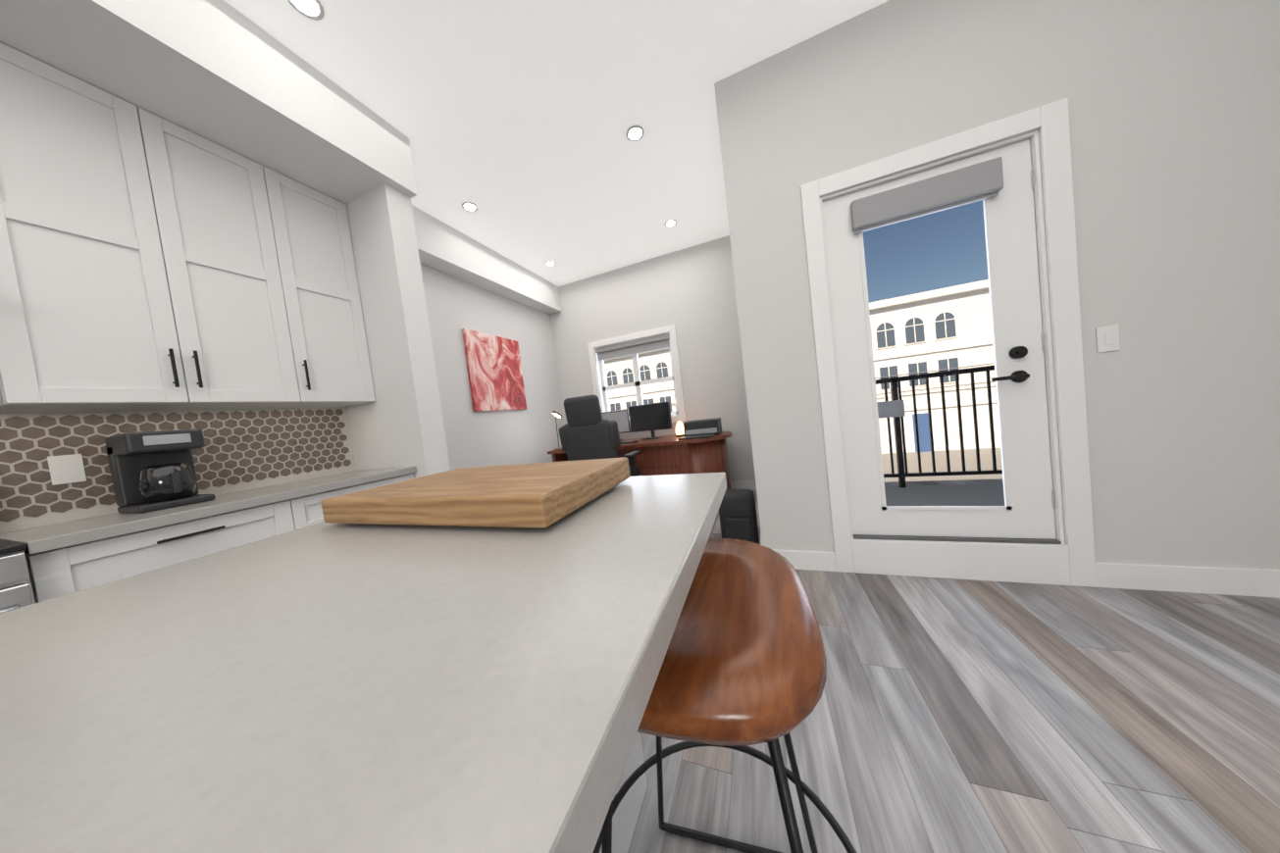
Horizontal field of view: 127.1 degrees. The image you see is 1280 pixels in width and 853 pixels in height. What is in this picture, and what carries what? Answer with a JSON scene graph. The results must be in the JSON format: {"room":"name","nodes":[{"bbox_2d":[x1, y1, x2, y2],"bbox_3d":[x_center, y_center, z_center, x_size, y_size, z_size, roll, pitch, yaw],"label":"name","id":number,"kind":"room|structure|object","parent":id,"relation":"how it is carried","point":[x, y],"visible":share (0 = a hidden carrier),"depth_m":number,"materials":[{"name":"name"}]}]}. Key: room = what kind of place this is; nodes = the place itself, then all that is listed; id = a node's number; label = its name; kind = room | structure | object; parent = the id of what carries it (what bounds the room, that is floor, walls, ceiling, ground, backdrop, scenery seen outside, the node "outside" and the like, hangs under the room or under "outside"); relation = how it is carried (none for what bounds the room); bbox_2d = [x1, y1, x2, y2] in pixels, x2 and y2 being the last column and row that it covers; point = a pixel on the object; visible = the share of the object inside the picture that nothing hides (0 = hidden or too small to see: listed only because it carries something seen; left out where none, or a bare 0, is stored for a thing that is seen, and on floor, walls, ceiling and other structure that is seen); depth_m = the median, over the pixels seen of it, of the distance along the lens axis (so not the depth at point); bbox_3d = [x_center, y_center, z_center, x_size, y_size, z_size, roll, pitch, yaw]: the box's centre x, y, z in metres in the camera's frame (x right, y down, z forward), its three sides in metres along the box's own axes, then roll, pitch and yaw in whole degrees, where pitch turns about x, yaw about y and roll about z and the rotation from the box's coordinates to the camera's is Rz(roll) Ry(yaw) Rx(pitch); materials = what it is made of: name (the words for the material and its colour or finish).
{"room":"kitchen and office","nodes":[
{"label":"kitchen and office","id":0,"kind":"room"},
{"bbox_2d":[0,0,416,204],"bbox_3d":[-2.543,-1.510,0.407,0.800,0.360,3.910,-6,3,21],"label":"soffit","id":1,"kind":"structure","parent":0,"point":[224,74],"depth_m":1.41,"materials":[{"name":"white paint"}]},
{"bbox_2d":[0,42,317,418],"bbox_3d":[-2.280,-0.744,1.515,0.346,1.308,0.818,-6,3,21],"label":"upper cabinet","id":2,"kind":"object","parent":1,"relation":"attached to","point":[157,273],"depth_m":1.36,"materials":[{"name":"white wood"}]},
{"bbox_2d":[14,263,563,531],"bbox_3d":[-2.377,-0.231,1.789,0.120,3.050,6.800,-6,3,21],"label":"wall","id":3,"kind":"structure","parent":0,"point":[455,306],"depth_m":3.52,"materials":[{"name":"grey paint"}]},
{"bbox_2d":[47,454,86,485],"bbox_3d":[-2.426,0.181,1.350,0.007,0.120,0.072,-6,3,21],"label":"electrical outlet plate","id":4,"kind":"object","parent":3,"relation":"attached to","point":[66,469],"visible":1,"depth_m":1.35,"materials":[{"name":"white plastic"}]},
{"bbox_2d":[461,328,526,411],"bbox_3d":[-1.621,-0.610,3.638,0.032,0.850,0.780,-6,3,21],"label":"picture","id":5,"kind":"object","parent":3,"relation":"attached to","point":[494,373],"visible":0.93,"depth_m":3.56},
{"bbox_2d":[346,182,450,478],"bbox_3d":[-1.736,-0.144,2.231,0.740,2.690,0.160,-6,3,21],"label":"wall","id":6,"kind":"structure","parent":0,"point":[398,423],"depth_m":2.08,"materials":[{"name":"white paint"}]},
{"bbox_2d":[282,174,375,410],"bbox_3d":[-2.102,-0.785,1.990,0.346,1.308,0.439,-6,3,21],"label":"upper cabinet","id":7,"kind":"object","parent":6,"relation":"attached to","point":[323,244],"depth_m":1.99,"materials":[{"name":"white wood"}]},
{"bbox_2d":[411,204,561,314],"bbox_3d":[-1.698,-1.739,3.499,0.210,0.360,2.490,-6,3,21],"label":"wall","id":8,"kind":"structure","parent":0,"point":[443,247],"depth_m":3.31,"materials":[{"name":"white paint"}]},
{"bbox_2d":[223,0,888,286],"bbox_3d":[-1.054,-1.886,-0.349,5.820,0.100,9.600,-6,3,21],"label":"ceiling","id":9,"kind":"structure","parent":0,"point":[513,121],"depth_m":1.93,"materials":[{"name":"white paint"}]},
{"bbox_2d":[287,0,324,20],"bbox_3d":[-1.468,-1.856,1.394,0.128,0.006,0.128,-6,3,21],"label":"recessed light","id":10,"kind":"object","parent":9,"relation":"in","point":[312,10],"visible":1,"depth_m":1.41,"materials":[{"name":"grey"}]},
{"bbox_2d":[461,202,477,211],"bbox_3d":[-1.482,-1.912,2.777,0.128,0.006,0.128,-6,3,21],"label":"recessed light","id":11,"kind":"object","parent":9,"relation":"in","point":[469,206],"visible":1,"depth_m":2.77,"materials":[{"name":"grey"}]},
{"bbox_2d":[545,260,555,266],"bbox_3d":[-1.105,-2.005,3.924,0.128,0.006,0.128,-6,3,21],"label":"recessed light","id":12,"kind":"object","parent":9,"relation":"in","point":[549,263],"visible":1,"depth_m":3.91,"materials":[{"name":"grey"}]},
{"bbox_2d":[625,125,644,141],"bbox_3d":[-0.034,-2.061,2.242,0.128,0.006,0.128,-6,3,21],"label":"recessed light","id":13,"kind":"object","parent":9,"relation":"in","point":[635,132],"visible":1,"depth_m":2.24,"materials":[{"name":"grey"}]},
{"bbox_2d":[665,219,676,227],"bbox_3d":[0.327,-2.151,3.374,0.128,0.006,0.128,-6,3,21],"label":"recessed light","id":14,"kind":"object","parent":9,"relation":"in","point":[670,223],"visible":1,"depth_m":3.37,"materials":[{"name":"grey"}]},
{"bbox_2d":[549,235,755,481],"bbox_3d":[0.084,-0.630,4.368,2.690,3.050,0.200,-6,3,21],"label":"wall","id":15,"kind":"structure","parent":0,"point":[690,292],"depth_m":4.04,"materials":[{"name":"grey paint"}]},
{"bbox_2d":[587,324,686,426],"bbox_3d":[-0.048,-0.630,4.375,1.280,1.240,0.158,-6,3,21],"label":"window","id":16,"kind":"structure","parent":15,"relation":"in","point":[634,349],"depth_m":4.33,"materials":[{"name":"white"}]},
{"bbox_2d":[730,480,756,490],"bbox_3d":[0.218,0.835,4.329,2.690,0.115,0.014,-6,3,21],"label":"baseboard","id":17,"kind":"structure","parent":15,"relation":"attached to","point":[745,485],"depth_m":3.91,"materials":[{"name":"white"}]},
{"bbox_2d":[627,478,1279,852],"bbox_3d":[-0.684,1.240,-0.219,5.820,0.100,9.600,-6,3,21],"label":"floor","id":18,"kind":"structure","parent":0,"point":[963,716],"depth_m":0.97,"materials":[{"name":"wood"}]},
{"bbox_2d":[0,540,35,613],"bbox_3d":[-2.211,0.744,0.721,0.725,1.165,0.765,-6,3,21],"label":"range","id":19,"kind":"object","parent":18,"relation":"on","point":[16,590],"visible":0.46,"depth_m":0.94,"materials":[{"name":"silver metal"}]},
{"bbox_2d":[24,497,317,603],"bbox_3d":[-2.011,0.834,1.415,0.616,0.880,0.650,-6,3,21],"label":"base cabinet","id":20,"kind":"object","parent":18,"relation":"on","point":[52,575],"depth_m":1.19,"materials":[{"name":"white wood"}]},
{"bbox_2d":[0,465,416,556],"bbox_3d":[-1.959,0.355,1.638,0.646,0.040,1.180,-6,3,21],"label":"countertop","id":21,"kind":"structure","parent":20,"relation":"on","point":[87,530],"depth_m":1.29,"materials":[{"name":"white stone"}]},
{"bbox_2d":[104,428,215,512],"bbox_3d":[-2.171,0.196,1.449,0.265,0.340,0.200,-6,3,21],"label":"coffee maker","id":22,"kind":"object","parent":21,"relation":"on","point":[152,471],"visible":1,"depth_m":1.40,"materials":[{"name":"grey plastic"}]},
{"bbox_2d":[313,473,414,523],"bbox_3d":[-1.815,0.789,1.938,0.616,0.880,0.590,-6,3,21],"label":"base cabinet","id":23,"kind":"object","parent":18,"relation":"on","point":[318,497],"depth_m":1.74,"materials":[{"name":"white wood"}]},
{"bbox_2d":[558,394,641,476],"bbox_3d":[-0.360,0.347,3.247,0.680,1.308,0.732,-6,3,21],"label":"office chair","id":24,"kind":"object","parent":18,"relation":"on","point":[587,432],"visible":0.65,"depth_m":2.92,"materials":[{"name":"grey plastic"}]},
{"bbox_2d":[611,743,647,852],"bbox_3d":[-0.739,0.750,-0.147,0.580,0.879,2.505,-6,3,21],"label":"kitchen island","id":25,"kind":"object","parent":18,"relation":"on","point":[626,821],"depth_m":0.82,"materials":[{"name":"grey"}]},
{"bbox_2d":[0,472,726,852],"bbox_3d":[-0.648,0.278,-0.219,0.910,0.040,2.520,-6,3,21],"label":"island countertop","id":26,"kind":"structure","parent":25,"relation":"on","point":[322,688],"depth_m":0.23,"materials":[{"name":"white stone"}]},
{"bbox_2d":[321,457,629,527],"bbox_3d":[-0.365,0.151,0.762,0.600,0.062,0.350,-6,3,21],"label":"cutting board","id":27,"kind":"object","parent":26,"relation":"on","point":[537,495],"visible":1,"depth_m":0.62,"materials":[{"name":"brown wood"}]},
{"bbox_2d":[547,431,732,489],"bbox_3d":[0.057,0.546,3.901,2.150,0.760,0.843,-6,3,21],"label":"desk","id":28,"kind":"object","parent":18,"relation":"on","point":[672,454],"visible":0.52,"depth_m":3.41,"materials":[{"name":"brown wood"}]},
{"bbox_2d":[552,410,562,450],"bbox_3d":[-1.005,0.046,3.910,0.205,0.481,0.186,-6,3,21],"label":"desk lamp","id":29,"kind":"object","parent":28,"relation":"on","point":[556,414],"visible":0.96,"depth_m":3.88,"materials":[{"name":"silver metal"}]},
{"bbox_2d":[601,409,630,440],"bbox_3d":[-0.379,0.003,4.189,0.496,0.395,0.194,-6,3,21],"label":"monitor","id":30,"kind":"object","parent":28,"relation":"on","point":[621,419],"visible":0.33,"depth_m":4.15,"materials":[{"name":"grey plastic"}]},
{"bbox_2d":[620,440,637,444],"bbox_3d":[-0.255,0.197,3.741,0.450,0.018,0.140,-6,3,21],"label":"keyboard","id":31,"kind":"object","parent":28,"relation":"on","point":[627,442],"visible":0.5,"depth_m":3.64,"materials":[{"name":"grey plastic"}]},
{"bbox_2d":[628,401,672,440],"bbox_3d":[0.127,-0.065,3.950,0.558,0.430,0.188,-6,3,21],"label":"monitor","id":32,"kind":"object","parent":28,"relation":"on","point":[652,417],"visible":1,"depth_m":3.93,"materials":[{"name":"grey plastic"}]},
{"bbox_2d":[675,420,684,437],"bbox_3d":[0.478,0.025,3.773,0.113,0.185,0.114,-6,3,21],"label":"lamp","id":33,"kind":"object","parent":28,"relation":"on","point":[680,432],"visible":0.94,"depth_m":3.73,"materials":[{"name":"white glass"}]},
{"bbox_2d":[677,433,714,440],"bbox_3d":[0.599,0.111,3.382,0.350,0.018,0.200,-6,3,21],"label":"laptop","id":34,"kind":"object","parent":28,"relation":"on","point":[695,436],"visible":0.98,"depth_m":3.32,"materials":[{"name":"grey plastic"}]},
{"bbox_2d":[683,417,721,436],"bbox_3d":[0.716,0.011,3.616,0.380,0.170,0.304,-6,3,21],"label":"printer","id":35,"kind":"object","parent":28,"relation":"on","point":[703,427],"visible":0.9,"depth_m":3.48,"materials":[{"name":"grey plastic"}]},
{"bbox_2d":[592,538,856,852],"bbox_3d":[0.131,0.664,0.572,0.518,0.782,0.518,-6,3,21],"label":"stool","id":36,"kind":"object","parent":18,"relation":"on","point":[743,666],"visible":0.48,"depth_m":0.41,"materials":[{"name":"brown wood"}]},
{"bbox_2d":[718,488,759,544],"bbox_3d":[0.745,0.698,2.416,0.260,0.420,0.235,-6,3,21],"label":"backpack","id":37,"kind":"object","parent":18,"relation":"on","point":[738,514],"visible":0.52,"depth_m":2.31,"materials":[{"name":"black fabric"}]},
{"bbox_2d":[714,0,1279,569],"bbox_3d":[1.735,-0.714,1.684,2.310,3.050,0.160,-6,3,21],"label":"wall","id":38,"kind":"structure","parent":0,"point":[1175,128],"depth_m":1.45,"materials":[{"name":"grey paint"}]},
{"bbox_2d":[774,550,836,571],"bbox_3d":[1.001,0.839,2.000,0.394,0.115,0.014,-6,3,21],"label":"baseboard","id":39,"kind":"structure","parent":38,"relation":"attached to","point":[800,560],"depth_m":1.97,"materials":[{"name":"white"}]},
{"bbox_2d":[875,365,1004,507],"bbox_3d":[2.319,0.211,2.386,2.300,1.260,1.370,-6,3,21],"label":"balcony","id":40,"kind":"object","parent":38,"relation":"attached to","point":[901,494],"depth_m":2.85,"materials":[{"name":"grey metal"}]},
{"bbox_2d":[800,98,1096,587],"bbox_3d":[1.588,-0.311,1.756,1.090,2.280,0.192,-6,3,21],"label":"door","id":41,"kind":"structure","parent":38,"relation":"attached to","point":[999,182],"depth_m":1.62,"materials":[{"name":"white wood"}]},
{"bbox_2d":[1095,324,1120,353],"bbox_3d":[2.150,-0.403,1.463,0.070,0.115,0.010,-6,3,21],"label":"switch plate","id":42,"kind":"object","parent":38,"relation":"attached to","point":[1107,338],"visible":1,"depth_m":1.46,"materials":[{"name":"white plastic"}]},
{"bbox_2d":[1095,563,1279,598],"bbox_3d":[2.527,0.683,1.414,0.710,0.115,0.014,-6,3,21],"label":"baseboard","id":43,"kind":"structure","parent":38,"relation":"attached to","point":[1259,583],"depth_m":1.43,"materials":[{"name":"white"}]},
{"label":"outside","id":44,"kind":"structure","parent":0,"visible":0},
{"bbox_2d":[881,447,1002,482],"bbox_3d":[5.840,2.807,22.220,80.000,0.200,40.400,-6,3,21],"label":"ground","id":45,"kind":"structure","parent":44,"point":[986,458],"depth_m":15.86,"materials":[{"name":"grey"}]},
{"bbox_2d":[603,279,1000,454],"bbox_3d":[4.844,-1.931,23.847,38.110,9.300,1.300,-6,3,21],"label":"building","id":46,"kind":"structure","parent":45,"relation":"on","point":[920,337],"depth_m":18.76,"materials":[{"name":"white paint"}]}
]}

